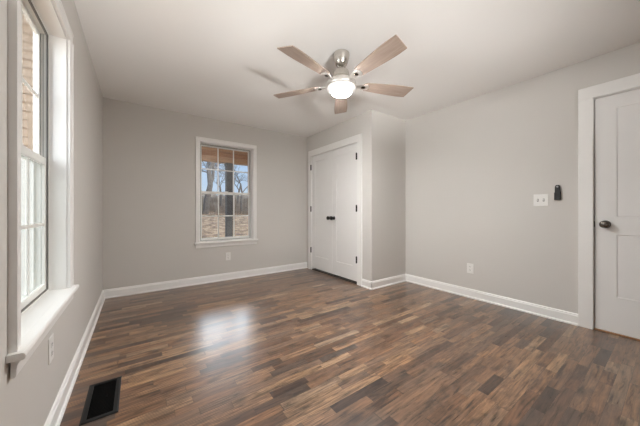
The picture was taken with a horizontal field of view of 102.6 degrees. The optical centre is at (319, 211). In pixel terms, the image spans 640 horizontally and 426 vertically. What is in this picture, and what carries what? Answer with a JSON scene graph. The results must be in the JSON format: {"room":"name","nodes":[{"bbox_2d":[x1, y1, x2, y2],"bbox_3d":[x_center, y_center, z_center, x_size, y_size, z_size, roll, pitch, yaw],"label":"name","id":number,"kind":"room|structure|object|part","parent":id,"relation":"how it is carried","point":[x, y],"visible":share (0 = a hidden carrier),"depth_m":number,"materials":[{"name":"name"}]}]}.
{"room":"empty bedroom","nodes":[
{"label":"empty bedroom","id":0,"kind":"room"},
{"bbox_2d":[0,0,102,425],"bbox_3d":[-0.750,-0.159,0.356,0.135,2.440,6.652,0,0,-36],"label":"wall","id":1,"kind":"structure","parent":0,"point":[28,398],"depth_m":1.70,"materials":[{"name":"beige paint"}]},
{"bbox_2d":[6,0,78,378],"bbox_3d":[-1.301,-0.269,1.165,0.176,1.616,0.952,0,0,-36],"label":"window","id":2,"kind":"structure","parent":1,"relation":"in","point":[41,286],"depth_m":1.42,"materials":[{"name":"white paint"}]},
{"bbox_3d":[-1.007,-0.281,0.849,0.021,1.475,0.058,0,0,-36],"label":"casing","id":3,"kind":"part","parent":2,"relation":"part of","materials":[{"name":"white paint"}]},
{"bbox_3d":[-1.359,-0.631,1.125,0.020,0.745,0.766,0,0,-36],"label":"sash","id":4,"kind":"part","parent":2,"relation":"part of","materials":[{"name":"white plastic"}]},
{"bbox_3d":[-1.340,0.073,1.138,0.020,0.743,0.766,0,0,-36],"label":"sash","id":5,"kind":"part","parent":2,"relation":"part of","materials":[{"name":"glass"}]},
{"bbox_3d":[-1.351,-0.279,1.130,0.054,1.470,0.790,0,0,-36],"label":"frame","id":6,"kind":"part","parent":2,"relation":"part of","materials":[{"name":"white plastic"}]},
{"bbox_3d":[-1.256,-1.048,1.198,0.021,0.058,0.916,0,0,-36],"label":"head casing","id":7,"kind":"part","parent":2,"relation":"part of","materials":[{"name":"white paint"}]},
{"bbox_3d":[-1.506,-0.281,1.547,0.021,1.475,0.058,0,0,-36],"label":"casing","id":8,"kind":"part","parent":2,"relation":"part of","materials":[{"name":"white paint"}]},
{"bbox_2d":[48,333,53,364],"bbox_3d":[-1.282,0.656,1.222,0.008,0.120,0.076,0,0,-36],"label":"wall outlet","id":9,"kind":"object","parent":1,"relation":"attached to","point":[51,339],"visible":1,"depth_m":1.21,"materials":[{"name":"white plastic"}]},
{"bbox_2d":[44,290,104,425],"bbox_3d":[-0.685,1.008,0.403,0.026,0.107,6.652,0,0,-36],"label":"baseboard","id":10,"kind":"structure","parent":1,"relation":"attached to","point":[55,416],"depth_m":1.57,"materials":[{"name":"white paint"}]},
{"bbox_2d":[103,97,306,289],"bbox_3d":[-1.177,-0.159,4.223,3.670,2.440,0.135,0,0,-36],"label":"wall","id":11,"kind":"structure","parent":0,"point":[149,153],"depth_m":3.53,"materials":[{"name":"beige paint"}]},
{"bbox_2d":[103,262,307,298],"bbox_3d":[-1.431,1.008,3.942,2.928,0.107,0.026,0,0,-36],"label":"baseboard","id":12,"kind":"structure","parent":11,"relation":"attached to","point":[144,288],"depth_m":3.68,"materials":[{"name":"white paint"}]},
{"bbox_2d":[194,136,257,247],"bbox_3d":[-1.450,-0.269,4.000,0.952,1.616,0.176,0,0,-36],"label":"window","id":13,"kind":"structure","parent":11,"relation":"in","point":[201,242],"depth_m":4.00,"materials":[{"name":"white paint"}]},
{"bbox_3d":[-1.766,-0.281,3.705,0.058,1.475,0.021,0,0,-36],"label":"casing","id":14,"kind":"part","parent":13,"relation":"part of","materials":[{"name":"white paint"}]},
{"bbox_3d":[-1.490,-0.631,4.057,0.766,0.745,0.020,0,0,-36],"label":"sash","id":15,"kind":"part","parent":13,"relation":"part of","materials":[{"name":"white plastic"}]},
{"bbox_3d":[-1.477,0.073,4.038,0.766,0.743,0.020,0,0,-36],"label":"sash","id":16,"kind":"part","parent":13,"relation":"part of","materials":[{"name":"clear glass"}]},
{"bbox_3d":[-1.485,-0.279,4.050,0.790,1.470,0.054,0,0,-36],"label":"frame","id":17,"kind":"part","parent":13,"relation":"part of","materials":[{"name":"white plastic"}]},
{"bbox_3d":[-1.417,-1.048,3.955,0.916,0.058,0.021,0,0,-36],"label":"head casing","id":18,"kind":"part","parent":13,"relation":"part of","materials":[{"name":"white paint"}]},
{"bbox_3d":[-1.069,-0.281,4.204,0.058,1.475,0.021,0,0,-36],"label":"casing","id":19,"kind":"part","parent":13,"relation":"part of","materials":[{"name":"white paint"}]},
{"bbox_2d":[226,252,230,259],"bbox_3d":[-1.421,0.702,3.960,0.076,0.120,0.008,0,0,-36],"label":"wall outlet","id":20,"kind":"object","parent":11,"relation":"attached to","point":[228,255],"visible":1,"depth_m":3.96,"materials":[{"name":"white plastic"}]},
{"bbox_2d":[307,112,365,279],"bbox_3d":[0.239,-0.159,4.217,0.110,2.440,1.522,0,0,-36],"label":"wall","id":21,"kind":"structure","parent":0,"point":[356,125],"depth_m":3.80,"materials":[{"name":"beige paint"}]},
{"bbox_2d":[310,151,331,273],"bbox_3d":[0.009,0.021,4.416,0.105,2.006,0.602,0,0,-36],"label":"door","id":22,"kind":"structure","parent":21,"relation":"in","point":[321,167],"depth_m":4.41,"materials":[{"name":"white paint"}]},
{"bbox_2d":[308,133,361,285],"bbox_3d":[0.235,-0.018,4.206,0.128,2.159,1.375,0,0,-36],"label":"door frame","id":23,"kind":"structure","parent":21,"relation":"attached to","point":[355,139],"depth_m":3.71,"materials":[{"name":"white paint"}]},
{"bbox_3d":[-0.182,0.035,4.696,0.018,2.054,0.093,0,0,-36],"label":"casing","id":24,"kind":"part","parent":23,"relation":"part of","materials":[{"name":"white paint"}]},
{"bbox_3d":[0.191,-1.045,4.174,0.018,0.105,1.375,0,0,-36],"label":"head casing","id":25,"kind":"part","parent":23,"relation":"part of","materials":[{"name":"white paint"}]},
{"bbox_3d":[0.564,0.035,3.653,0.018,2.054,0.093,0,0,-36],"label":"casing","id":26,"kind":"part","parent":23,"relation":"part of","materials":[{"name":"white paint"}]},
{"bbox_2d":[330,143,356,281],"bbox_3d":[0.361,0.021,3.923,0.105,2.006,0.604,0,0,-36],"label":"door","id":27,"kind":"structure","parent":21,"relation":"in","point":[344,160],"depth_m":3.93,"materials":[{"name":"white paint"}]},
{"bbox_2d":[361,279,371,289],"bbox_3d":[0.643,1.008,3.534,0.026,0.107,0.190,0,0,-36],"label":"baseboard","id":28,"kind":"structure","parent":21,"relation":"attached to","point":[367,284],"depth_m":3.53,"materials":[{"name":"white paint"}]},
{"bbox_2d":[60,268,639,425],"bbox_3d":[0.797,1.121,1.462,3.940,0.120,6.922,0,0,-36],"label":"floor","id":29,"kind":"structure","parent":0,"point":[299,347],"depth_m":1.84,"materials":[{"name":"brown wood"}]},
{"bbox_2d":[79,376,121,425],"bbox_3d":[-1.231,1.057,1.453,0.154,0.008,0.360,0,0,-36],"label":"floor vent","id":30,"kind":"object","parent":29,"relation":"in","point":[102,399],"visible":1,"depth_m":1.43,"materials":[{"name":"black metal"}]},
{"bbox_2d":[312,268,356,283],"bbox_3d":[0.241,1.056,4.210,0.105,0.012,1.181,0,0,-36],"label":"threshold","id":31,"kind":"object","parent":29,"relation":"on","point":[315,269],"visible":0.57,"depth_m":4.12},
{"bbox_2d":[74,0,639,136],"bbox_3d":[0.797,-1.448,1.462,3.940,0.140,6.922,0,0,-36],"label":"ceiling","id":32,"kind":"structure","parent":0,"point":[221,60],"depth_m":2.17,"materials":[{"name":"white paint"}]},
{"bbox_2d":[274,35,413,113],"bbox_3d":[0.190,-1.196,2.210,1.301,0.362,1.275,0,0,-36],"label":"ceiling fan","id":33,"kind":"object","parent":32,"relation":"hanging from","point":[341,85],"visible":1,"depth_m":2.15,"materials":[{"name":"brown wood"}]},
{"bbox_3d":[-0.221,-1.115,2.412,0.470,0.007,0.146,0,12,22],"label":"blade","id":34,"kind":"part","parent":33,"relation":"part of","materials":[{"name":"brown wood"}]},
{"bbox_3d":[-0.096,-1.115,1.910,0.146,0.007,0.470,16,10,39],"label":"blade","id":35,"kind":"part","parent":33,"relation":"part of","materials":[{"name":"brown wood"}]},
{"bbox_3d":[0.218,-1.115,2.686,0.146,0.007,0.470,-12,-1,4],"label":"blade","id":36,"kind":"part","parent":33,"relation":"part of","materials":[{"name":"brown wood"}]},
{"bbox_3d":[0.187,-1.047,2.247,0.191,0.016,0.191,0,0,-36],"label":"lamp shade","id":37,"kind":"part","parent":33,"relation":"part of","materials":[{"name":"white glass"}]},
{"bbox_3d":[0.187,-1.203,2.247,0.144,0.077,0.144,0,0,-36],"label":"motor","id":38,"kind":"part","parent":33,"relation":"part of","materials":[{"name":"silver metal"}]},
{"bbox_3d":[0.420,-1.115,1.873,0.146,0.007,0.470,14,-7,-31],"label":"blade","id":39,"kind":"part","parent":33,"relation":"part of","materials":[{"name":"brown wood"}]},
{"bbox_3d":[0.614,-1.115,2.353,0.470,0.007,0.146,0,-12,-14],"label":"blade","id":40,"kind":"part","parent":33,"relation":"part of","materials":[{"name":"brown wood"}]},
{"bbox_2d":[366,110,405,280],"bbox_3d":[0.971,-0.159,3.737,0.742,2.440,0.110,0,0,-36],"label":"wall","id":41,"kind":"structure","parent":0,"point":[385,134],"depth_m":3.63,"materials":[{"name":"beige paint"}]},
{"bbox_2d":[371,274,405,289],"bbox_3d":[1.004,1.008,3.677,0.756,0.107,0.026,0,0,-36],"label":"baseboard","id":42,"kind":"structure","parent":41,"relation":"attached to","point":[393,280],"depth_m":3.65,"materials":[{"name":"white paint"}]},
{"bbox_2d":[406,42,639,313],"bbox_3d":[2.345,-0.159,2.569,0.135,2.440,6.652,0,0,-36],"label":"wall","id":43,"kind":"structure","parent":0,"point":[476,166],"depth_m":2.84,"materials":[{"name":"beige paint"}]},
{"bbox_2d":[467,263,473,273],"bbox_3d":[1.844,0.705,3.146,0.008,0.120,0.076,0,0,-36],"label":"wall outlet","id":44,"kind":"object","parent":43,"relation":"attached to","point":[470,267],"visible":1,"depth_m":3.14,"materials":[{"name":"white plastic"}]},
{"bbox_2d":[406,274,577,325],"bbox_3d":[1.841,1.008,3.135,0.026,0.107,1.882,0,0,-36],"label":"baseboard","id":45,"kind":"structure","parent":43,"relation":"attached to","point":[571,318],"depth_m":2.86,"materials":[{"name":"white paint"}]},
{"bbox_2d":[534,194,547,205],"bbox_3d":[2.234,-0.111,2.594,0.016,0.120,0.117,0,0,-36],"label":"light switch","id":46,"kind":"object","parent":43,"relation":"attached to","point":[539,199],"visible":1,"depth_m":2.59,"materials":[{"name":"white plastic"}]},
{"bbox_2d":[554,192,560,199],"bbox_3d":[2.305,-0.148,2.487,0.024,0.080,0.047,0,0,-36],"label":"cradle","id":47,"kind":"object","parent":43,"relation":"attached to","point":[557,195],"visible":1,"depth_m":2.48,"materials":[{"name":"black plastic"}]},
{"bbox_2d":[555,185,559,191],"bbox_3d":[2.304,-0.185,2.486,0.016,0.136,0.040,0,0,-36],"label":"remote control","id":48,"kind":"object","parent":47,"relation":"in","point":[557,187],"visible":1,"depth_m":2.48,"materials":[{"name":"black plastic"}]},
{"bbox_2d":[578,73,639,329],"bbox_3d":[2.733,-0.029,1.988,0.128,2.180,1.021,0,0,-36],"label":"door frame","id":49,"kind":"structure","parent":43,"relation":"attached to","point":[587,96],"depth_m":2.31,"materials":[{"name":"white paint"}]},
{"bbox_3d":[2.419,0.025,2.333,0.018,2.074,0.094,0,0,-36],"label":"casing","id":50,"kind":"part","parent":49,"relation":"part of","materials":[{"name":"white paint"}]},
{"bbox_3d":[2.689,-1.065,1.956,0.018,0.106,1.021,0,0,-36],"label":"head casing","id":51,"kind":"part","parent":49,"relation":"part of","materials":[{"name":"white paint"}]},
{"bbox_2d":[594,88,639,340],"bbox_3d":[2.721,0.027,1.980,0.178,2.069,0.824,0,0,-36],"label":"door","id":52,"kind":"structure","parent":43,"relation":"in","point":[617,116],"depth_m":2.19,"materials":[{"name":"white paint"}]},
{"bbox_3d":[2.479,0.117,2.229,0.074,0.066,0.066,0,0,-36],"label":"knob","id":53,"kind":"part","parent":52,"relation":"part of","materials":[{"name":"black metal"}]},
{"label":"outside","id":54,"kind":"structure","parent":0,"visible":0},
{"bbox_2d":[202,211,247,237],"bbox_3d":[0.283,0.704,16.798,100.000,1.414,55.000,0,0,-36],"label":"ground","id":55,"kind":"structure","parent":54,"point":[209,224],"depth_m":17.06,"materials":[{"name":"soil"}]},
{"bbox_2d":[22,14,32,150],"bbox_3d":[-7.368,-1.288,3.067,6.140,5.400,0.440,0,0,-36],"label":"house wing","id":56,"kind":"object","parent":55,"relation":"on","point":[27,33],"visible":0.02,"depth_m":4.45,"materials":[{"name":"beige brick"}]},
{"bbox_2d":[202,161,220,213],"bbox_3d":[-13.473,-6.140,33.650,6.846,13.395,6.852,0,0,-19],"label":"bare tree","id":57,"kind":"object","parent":55,"relation":"on","point":[211,165],"visible":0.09,"depth_m":32.08,"materials":[{"name":"grey plant"}]},
{"bbox_2d":[211,163,247,208],"bbox_3d":[-12.574,-4.611,42.630,12.468,9.843,6.614,0,0,-36],"label":"bare tree","id":58,"kind":"object","parent":55,"relation":"on","point":[215,163],"visible":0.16,"depth_m":41.33,"materials":[{"name":"grey plant"}]},
{"bbox_3d":[-1.357,1.296,5.938,6.500,0.230,2.861,0,0,-36],"label":"porch slab","id":59,"kind":"object","parent":55,"relation":"on","visible":0},
{"bbox_2d":[224,163,232,236],"bbox_3d":[-2.372,-0.028,6.676,0.190,2.415,0.190,0,0,-36],"label":"porch post","id":60,"kind":"object","parent":59,"relation":"on","point":[228,166],"visible":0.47,"depth_m":6.61,"materials":[{"name":"wood"}]},
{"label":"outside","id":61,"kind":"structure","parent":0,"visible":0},
{"bbox_2d":[202,194,247,210],"bbox_3d":[-18.307,-2.308,59.993,120.000,5.432,37.100,0,0,-36],"label":"hillside","id":62,"kind":"structure","parent":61,"point":[212,195],"depth_m":55.89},
{"bbox_2d":[202,195,247,214],"bbox_3d":[-13.739,-1.753,45.650,28.329,4.880,33.629,0,0,-29],"label":"brush","id":63,"kind":"object","parent":62,"relation":"on","point":[203,199],"visible":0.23,"depth_m":41.47,"materials":[{"name":"plant"}]},
{"bbox_2d":[214,166,238,205],"bbox_3d":[-18.468,-5.526,49.027,5.443,9.523,4.851,0,0,26],"label":"bare tree","id":64,"kind":"object","parent":62,"relation":"on","point":[224,166],"visible":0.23,"depth_m":47.99,"materials":[{"name":"grey plant"}]},
{"bbox_2d":[221,163,245,203],"bbox_3d":[-18.333,-7.181,53.285,5.588,11.484,4.916,0,0,-36],"label":"bare tree","id":65,"kind":"object","parent":62,"relation":"on","point":[221,163],"visible":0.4,"depth_m":54.03,"materials":[{"name":"grey plant"}]},
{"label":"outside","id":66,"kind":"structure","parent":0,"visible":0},
{"bbox_3d":[-1.261,-1.614,5.805,6.500,0.050,2.529,0,0,-36],"label":"ceiling","id":67,"kind":"structure","parent":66,"visible":0},
{"bbox_2d":[202,146,247,165],"bbox_3d":[-2.049,-1.438,6.907,6.500,0.400,0.180,0,0,-36],"label":"beam","id":68,"kind":"structure","parent":67,"relation":"attached to","point":[209,154],"depth_m":6.54,"materials":[{"name":"brown wood"}]}
]}

